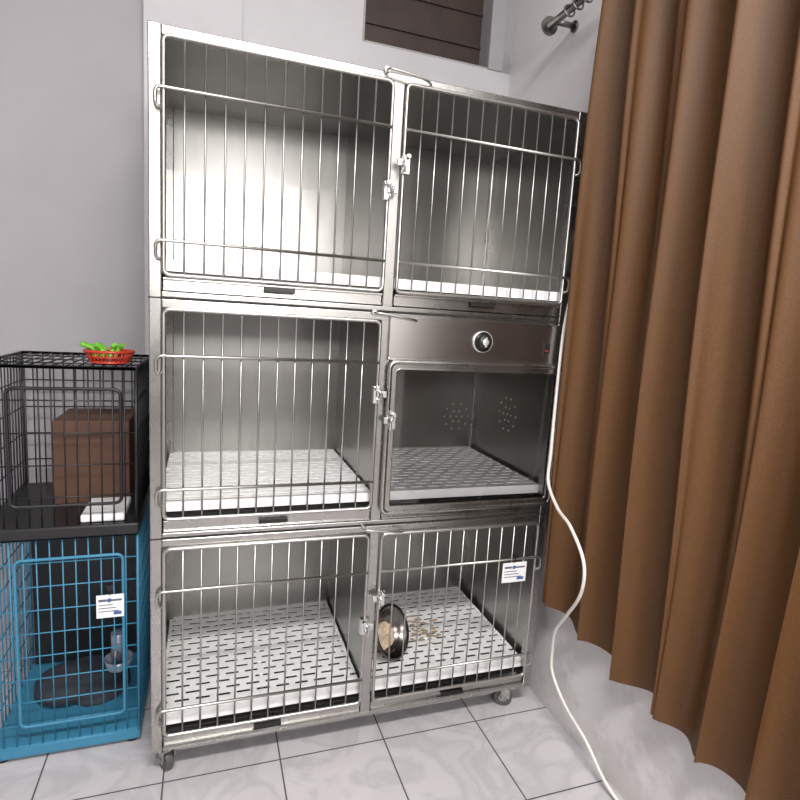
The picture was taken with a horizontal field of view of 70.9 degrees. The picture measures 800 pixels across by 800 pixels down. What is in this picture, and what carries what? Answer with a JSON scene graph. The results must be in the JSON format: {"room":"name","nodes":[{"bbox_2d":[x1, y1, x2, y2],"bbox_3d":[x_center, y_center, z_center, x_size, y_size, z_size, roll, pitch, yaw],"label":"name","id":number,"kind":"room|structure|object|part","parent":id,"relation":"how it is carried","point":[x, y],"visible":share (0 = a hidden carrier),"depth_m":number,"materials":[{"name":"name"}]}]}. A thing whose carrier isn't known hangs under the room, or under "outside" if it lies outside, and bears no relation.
{"room":"veterinary clinic","nodes":[
{"label":"veterinary clinic","id":0,"kind":"room"},
{"bbox_2d":[0,0,514,669],"bbox_3d":[-1.110,-0.510,1.693,3.040,2.750,0.150,1,9,-19],"label":"wall","id":1,"kind":"structure","parent":0,"point":[72,266],"depth_m":1.65,"materials":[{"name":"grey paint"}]},
{"bbox_2d":[143,0,242,357],"bbox_3d":[-0.648,-0.491,1.759,0.276,2.750,0.030,1,9,-19],"label":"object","id":2,"kind":"structure","parent":1,"relation":"attached to","point":[224,18],"depth_m":1.66,"materials":[{"name":"paint"}]},
{"bbox_2d":[243,0,509,95],"bbox_3d":[-0.085,-0.488,1.966,0.924,2.750,0.006,1,9,-19],"label":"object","id":3,"kind":"structure","parent":1,"relation":"attached to","point":[329,29],"depth_m":1.81,"materials":[{"name":"paint"}]},
{"bbox_2d":[364,0,483,64],"bbox_3d":[0.079,-1.351,1.967,0.450,0.325,0.020,1,9,-19],"label":"window shutter","id":4,"kind":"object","parent":1,"relation":"in","point":[412,15],"depth_m":1.97,"materials":[{"name":"brown wood"}]},
{"bbox_2d":[365,0,482,49],"bbox_3d":[0.082,-1.330,1.956,0.450,0.116,0.008,1,9,-19],"label":"louvre slats","id":5,"kind":"object","parent":4,"relation":"attached to","point":[425,1],"visible":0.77,"depth_m":1.97,"materials":[{"name":"brown wood"}]},
{"bbox_2d":[362,0,507,71],"bbox_3d":[0.118,-1.344,1.927,0.513,0.343,0.082,1,9,-19],"label":"frame","id":6,"kind":"object","parent":1,"relation":"attached to","point":[499,7],"visible":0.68,"depth_m":1.97,"materials":[{"name":"paint"}]},
{"bbox_2d":[0,667,623,799],"bbox_3d":[-0.516,1.205,0.081,3.140,0.100,3.980,1,9,-19],"label":"floor","id":7,"kind":"structure","parent":0,"point":[476,747],"depth_m":1.49,"materials":[{"name":"tile"}]},
{"bbox_2d":[0,498,150,763],"bbox_3d":[-0.912,0.605,1.602,0.349,0.599,0.384,1,9,-19],"label":"wire cage","id":8,"kind":"object","parent":7,"relation":"on","point":[87,684],"visible":0.76,"depth_m":1.59,"materials":[{"name":"blue metal"}]},
{"bbox_2d":[0,351,149,541],"bbox_3d":[-0.881,0.099,1.524,0.356,0.424,0.396,1,9,-19],"label":"wire cage","id":9,"kind":"object","parent":8,"relation":"on","point":[100,484],"visible":0.91,"depth_m":1.49,"materials":[{"name":"black metal"}]},
{"bbox_2d":[0,482,149,541],"bbox_3d":[-0.893,0.293,1.553,0.356,0.030,0.394,1,9,-19],"label":"tray","id":10,"kind":"object","parent":9,"relation":"on","point":[36,529],"depth_m":1.42,"materials":[{"name":"black plastic"}]},
{"bbox_2d":[79,341,134,363],"bbox_3d":[-0.752,-0.122,1.448,0.128,0.053,0.100,1,9,-19],"label":"plastic basket","id":11,"kind":"object","parent":9,"relation":"on","point":[94,352],"visible":1,"depth_m":1.43,"materials":[{"name":"red plastic"}]},
{"bbox_2d":[0,652,150,760],"bbox_3d":[-0.929,0.872,1.644,0.349,0.033,0.378,1,9,-19],"label":"tray","id":12,"kind":"object","parent":8,"relation":"on","point":[49,743],"depth_m":1.52,"materials":[{"name":"blue plastic"}]},
{"bbox_2d":[34,655,130,706],"bbox_3d":[-0.940,0.834,1.677,0.251,0.090,0.215,1,9,-19],"label":"pet bed","id":13,"kind":"object","parent":8,"relation":"on","point":[96,660],"depth_m":1.62,"materials":[{"name":"grey fabric"}]},
{"bbox_2d":[96,584,123,618],"bbox_3d":[-0.742,0.515,1.440,0.064,0.089,0.009,1,9,-19],"label":"name tag","id":14,"kind":"object","parent":8,"relation":"attached to","point":[111,605],"visible":1,"depth_m":1.44,"materials":[{"name":"white paper"}]},
{"bbox_2d":[157,739,174,770],"bbox_3d":[-0.601,0.911,1.444,0.048,0.076,0.063,-5,12,-44],"label":"caster","id":15,"kind":"object","parent":7,"relation":"on","point":[166,758],"visible":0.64,"depth_m":1.43,"materials":[{"name":"metal"}]},
{"bbox_2d":[493,688,514,704],"bbox_3d":[0.325,0.920,1.766,0.063,0.076,0.048,5,8,9],"label":"caster","id":16,"kind":"object","parent":7,"relation":"on","point":[504,697],"visible":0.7,"depth_m":1.76,"materials":[{"name":"metal"}]},
{"bbox_2d":[546,303,618,799],"bbox_3d":[0.490,0.285,1.417,0.118,1.451,0.448,0,9,-23],"label":"power cable","id":17,"kind":"object","parent":7,"relation":"on","point":[562,515],"visible":0.84,"depth_m":1.55,"materials":[{"name":"white plastic"}]},
{"bbox_2d":[147,20,586,753],"bbox_3d":[-0.140,0.015,1.688,1.080,1.680,0.513,1,9,-19],"label":"frame","id":18,"kind":"object","parent":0,"point":[155,30],"visible":0.75,"depth_m":1.40,"materials":[{"name":"metal"}]},
{"bbox_2d":[155,534,370,737],"bbox_3d":[-0.339,0.595,1.432,0.525,0.496,0.015,1,9,-19],"label":"door","id":19,"kind":"structure","parent":18,"relation":"attached to","point":[164,591],"depth_m":1.42,"materials":[{"name":"metal"}]},
{"bbox_2d":[359,617,373,637],"bbox_3d":[-0.088,0.610,1.508,0.034,0.044,0.035,1,9,-19],"label":"latch","id":20,"kind":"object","parent":19,"relation":"attached to","point":[364,628],"depth_m":1.50,"materials":[{"name":"silver metal"}]},
{"bbox_2d":[154,307,381,520],"bbox_3d":[-0.305,0.042,1.351,0.525,0.496,0.015,1,9,-19],"label":"door","id":21,"kind":"structure","parent":18,"relation":"attached to","point":[163,355],"depth_m":1.34,"materials":[{"name":"metal"}]},
{"bbox_2d":[371,385,386,404],"bbox_3d":[-0.051,-0.012,1.417,0.034,0.044,0.035,1,9,-19],"label":"latch","id":22,"kind":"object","parent":21,"relation":"attached to","point":[377,395],"depth_m":1.41,"materials":[{"name":"silver metal"}]},
{"bbox_2d":[153,33,394,292],"bbox_3d":[-0.272,-0.511,1.270,0.525,0.496,0.015,1,9,-19],"label":"door","id":23,"kind":"structure","parent":18,"relation":"attached to","point":[163,86],"depth_m":1.25,"materials":[{"name":"metal"}]},
{"bbox_2d":[382,179,397,200],"bbox_3d":[-0.021,-0.501,1.345,0.034,0.044,0.035,1,9,-19],"label":"latch","id":24,"kind":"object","parent":23,"relation":"attached to","point":[388,187],"depth_m":1.34,"materials":[{"name":"silver metal"}]},
{"bbox_2d":[162,273,538,730],"bbox_3d":[-0.159,0.241,1.718,1.052,1.124,0.487,1,9,-19],"label":"tray pans","id":25,"kind":"object","parent":18,"relation":"attached to","point":[502,496],"visible":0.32,"depth_m":1.62,"materials":[{"name":"white plastic"}]},
{"bbox_2d":[166,586,521,724],"bbox_3d":[-0.191,0.775,1.802,1.040,0.030,0.482,1,9,-19],"label":"floor","id":26,"kind":"structure","parent":25,"relation":"in","point":[192,714],"depth_m":1.71,"materials":[{"name":"white plastic"}]},
{"bbox_2d":[373,603,408,660],"bbox_3d":[-0.023,0.706,1.715,0.135,0.148,0.121,1,9,-19],"label":"bowl","id":27,"kind":"object","parent":26,"relation":"on","point":[397,625],"visible":0.84,"depth_m":1.74,"materials":[{"name":"silver metal"}]},
{"bbox_2d":[406,615,440,643],"bbox_3d":[0.065,0.764,1.876,0.163,0.002,0.178,1,9,-19],"label":"crumbs","id":28,"kind":"object","parent":26,"relation":"on","point":[423,630],"visible":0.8,"depth_m":1.87,"materials":[{"name":"beige food"}]},
{"bbox_2d":[166,446,538,511],"bbox_3d":[-0.157,0.222,1.721,1.040,0.030,0.482,1,9,-19],"label":"floor","id":29,"kind":"structure","parent":25,"relation":"in","point":[192,460],"depth_m":1.63,"materials":[{"name":"white plastic"}]},
{"bbox_2d":[162,259,557,300],"bbox_3d":[-0.124,-0.331,1.640,1.040,0.031,0.482,1,9,-19],"label":"floor","id":30,"kind":"structure","parent":25,"relation":"in","point":[176,266],"depth_m":1.40,"materials":[{"name":"white plastic"}]},
{"bbox_2d":[148,296,562,540],"bbox_3d":[-0.060,0.054,1.457,1.082,0.563,0.021,1,9,-19],"label":"stacking seams","id":31,"kind":"object","parent":18,"relation":"attached to","point":[148,296],"visible":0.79,"depth_m":1.42,"materials":[{"name":"black"}]},
{"bbox_2d":[163,277,559,746],"bbox_3d":[-0.073,0.301,1.487,1.022,1.149,0.014,1,9,-19],"label":"tray fronts","id":32,"kind":"object","parent":18,"relation":"in","point":[169,284],"depth_m":1.43,"materials":[{"name":"silver metal"}]},
{"bbox_2d":[254,287,494,729],"bbox_3d":[-0.066,0.299,1.481,0.597,1.132,0.018,1,9,-19],"label":"pulls","id":33,"kind":"object","parent":32,"relation":"attached to","point":[273,723],"depth_m":1.46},
{"bbox_2d":[162,39,573,699],"bbox_3d":[-0.142,0.014,1.694,1.076,1.680,0.485,1,9,-19],"label":"panels","id":34,"kind":"object","parent":18,"relation":"attached to","point":[423,398],"visible":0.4,"depth_m":1.79,"materials":[{"name":"metal"}]},
{"bbox_2d":[443,397,515,431],"bbox_3d":[0.302,0.053,1.973,0.094,0.154,0.317,-4,11,-43],"label":"vent perforations","id":35,"kind":"object","parent":34,"relation":"attached to","point":[505,397],"visible":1,"depth_m":2.06,"materials":[{"name":"white"}]},
{"bbox_2d":[360,524,403,532],"bbox_3d":[-0.051,0.334,1.482,0.119,0.030,0.029,1,9,-19],"label":"hooks","id":36,"kind":"object","parent":18,"relation":"attached to","point":[362,526],"depth_m":1.47,"materials":[{"name":"metal"}]},
{"bbox_2d":[371,309,416,321],"bbox_3d":[-0.018,-0.211,1.402,0.118,0.023,0.029,1,9,-19],"label":"hooks","id":37,"kind":"object","parent":18,"relation":"attached to","point":[374,311],"depth_m":1.39,"materials":[{"name":"metal"}]},
{"bbox_2d":[384,66,431,86],"bbox_3d":[0.015,-0.756,1.322,0.118,0.024,0.029,1,9,-19],"label":"hooks","id":38,"kind":"object","parent":18,"relation":"attached to","point":[387,69],"depth_m":1.31,"materials":[{"name":"metal"}]},
{"bbox_2d":[371,522,541,701],"bbox_3d":[0.174,0.600,1.609,0.507,0.496,0.015,1,9,-19],"label":"door","id":39,"kind":"structure","parent":18,"relation":"attached to","point":[380,571],"depth_m":1.60,"materials":[{"name":"metal"}]},
{"bbox_2d":[372,588,384,608],"bbox_3d":[-0.057,0.533,1.506,0.034,0.044,0.035,1,9,-19],"label":"latch","id":40,"kind":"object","parent":39,"relation":"attached to","point":[379,598],"depth_m":1.50,"materials":[{"name":"silver metal"}]},
{"bbox_2d":[501,553,526,582],"bbox_3d":[0.332,0.487,1.632,0.078,0.087,0.009,1,9,-19],"label":"name tag","id":41,"kind":"object","parent":39,"relation":"attached to","point":[515,571],"visible":1,"depth_m":1.63,"materials":[{"name":"white paper"}]},
{"bbox_2d":[379,359,561,515],"bbox_3d":[0.206,0.103,1.536,0.528,0.415,0.014,1,9,-19],"label":"door","id":42,"kind":"structure","parent":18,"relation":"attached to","point":[385,508],"depth_m":1.50,"materials":[{"name":"silver metal"}]},
{"bbox_2d":[383,412,396,430],"bbox_3d":[-0.026,0.054,1.436,0.034,0.044,0.035,1,9,-19],"label":"latch","id":43,"kind":"object","parent":42,"relation":"attached to","point":[391,420],"depth_m":1.43,"materials":[{"name":"silver metal"}]},
{"bbox_2d":[387,316,565,365],"bbox_3d":[0.220,-0.153,1.495,0.521,0.112,0.035,1,9,-19],"label":"control panel","id":44,"kind":"object","parent":18,"relation":"attached to","point":[432,339],"depth_m":1.49,"materials":[{"name":"silver metal"}]},
{"bbox_3d":[0.223,-0.153,1.491,0.054,0.054,0.020,1,9,-19],"label":"thermostat dial","id":45,"kind":"part","parent":44,"relation":"part of","materials":[{"name":"silver metal"}]},
{"bbox_3d":[0.224,-0.153,1.488,0.057,0.057,0.021,1,9,-19],"label":"dial pointer","id":46,"kind":"part","parent":44,"relation":"part of","materials":[{"name":"silver metal"}]},
{"bbox_2d":[543,344,549,352],"bbox_3d":[0.407,-0.143,1.564,0.018,0.026,0.005,1,9,-19],"label":"rocker switch","id":47,"kind":"object","parent":44,"relation":"attached to","point":[546,346],"visible":1,"depth_m":1.56,"materials":[{"name":"black plastic"}]},
{"bbox_2d":[395,83,581,305],"bbox_3d":[0.240,-0.506,1.446,0.507,0.496,0.015,1,9,-19],"label":"door","id":48,"kind":"structure","parent":18,"relation":"attached to","point":[574,158],"depth_m":1.44,"materials":[{"name":"metal"}]},
{"bbox_2d":[397,154,411,175],"bbox_3d":[0.009,-0.565,1.345,0.034,0.044,0.035,1,9,-19],"label":"latch","id":49,"kind":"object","parent":48,"relation":"attached to","point":[404,162],"depth_m":1.34,"materials":[{"name":"silver metal"}]},
{"bbox_2d":[508,0,745,799],"bbox_3d":[0.997,-0.192,0.394,0.100,2.750,4.030,1,9,-19],"label":"wall","id":50,"kind":"structure","parent":0,"point":[643,757],"depth_m":1.59,"materials":[{"name":"white paint"}]},
{"bbox_2d":[541,0,592,35],"bbox_3d":[0.713,-0.983,0.939,0.096,0.052,1.578,1,9,-19],"label":"curtain rod","id":51,"kind":"object","parent":50,"relation":"attached to","point":[550,24],"visible":1,"depth_m":1.64,"materials":[{"name":"silver metal"}]},
{"bbox_2d":[542,0,799,799],"bbox_3d":[0.675,-0.099,0.983,0.077,1.710,1.227,1,9,-19],"label":"curtain","id":52,"kind":"object","parent":51,"relation":"hanging from","point":[676,474],"visible":0.98,"depth_m":1.18,"materials":[{"name":"fabric"}]}
]}

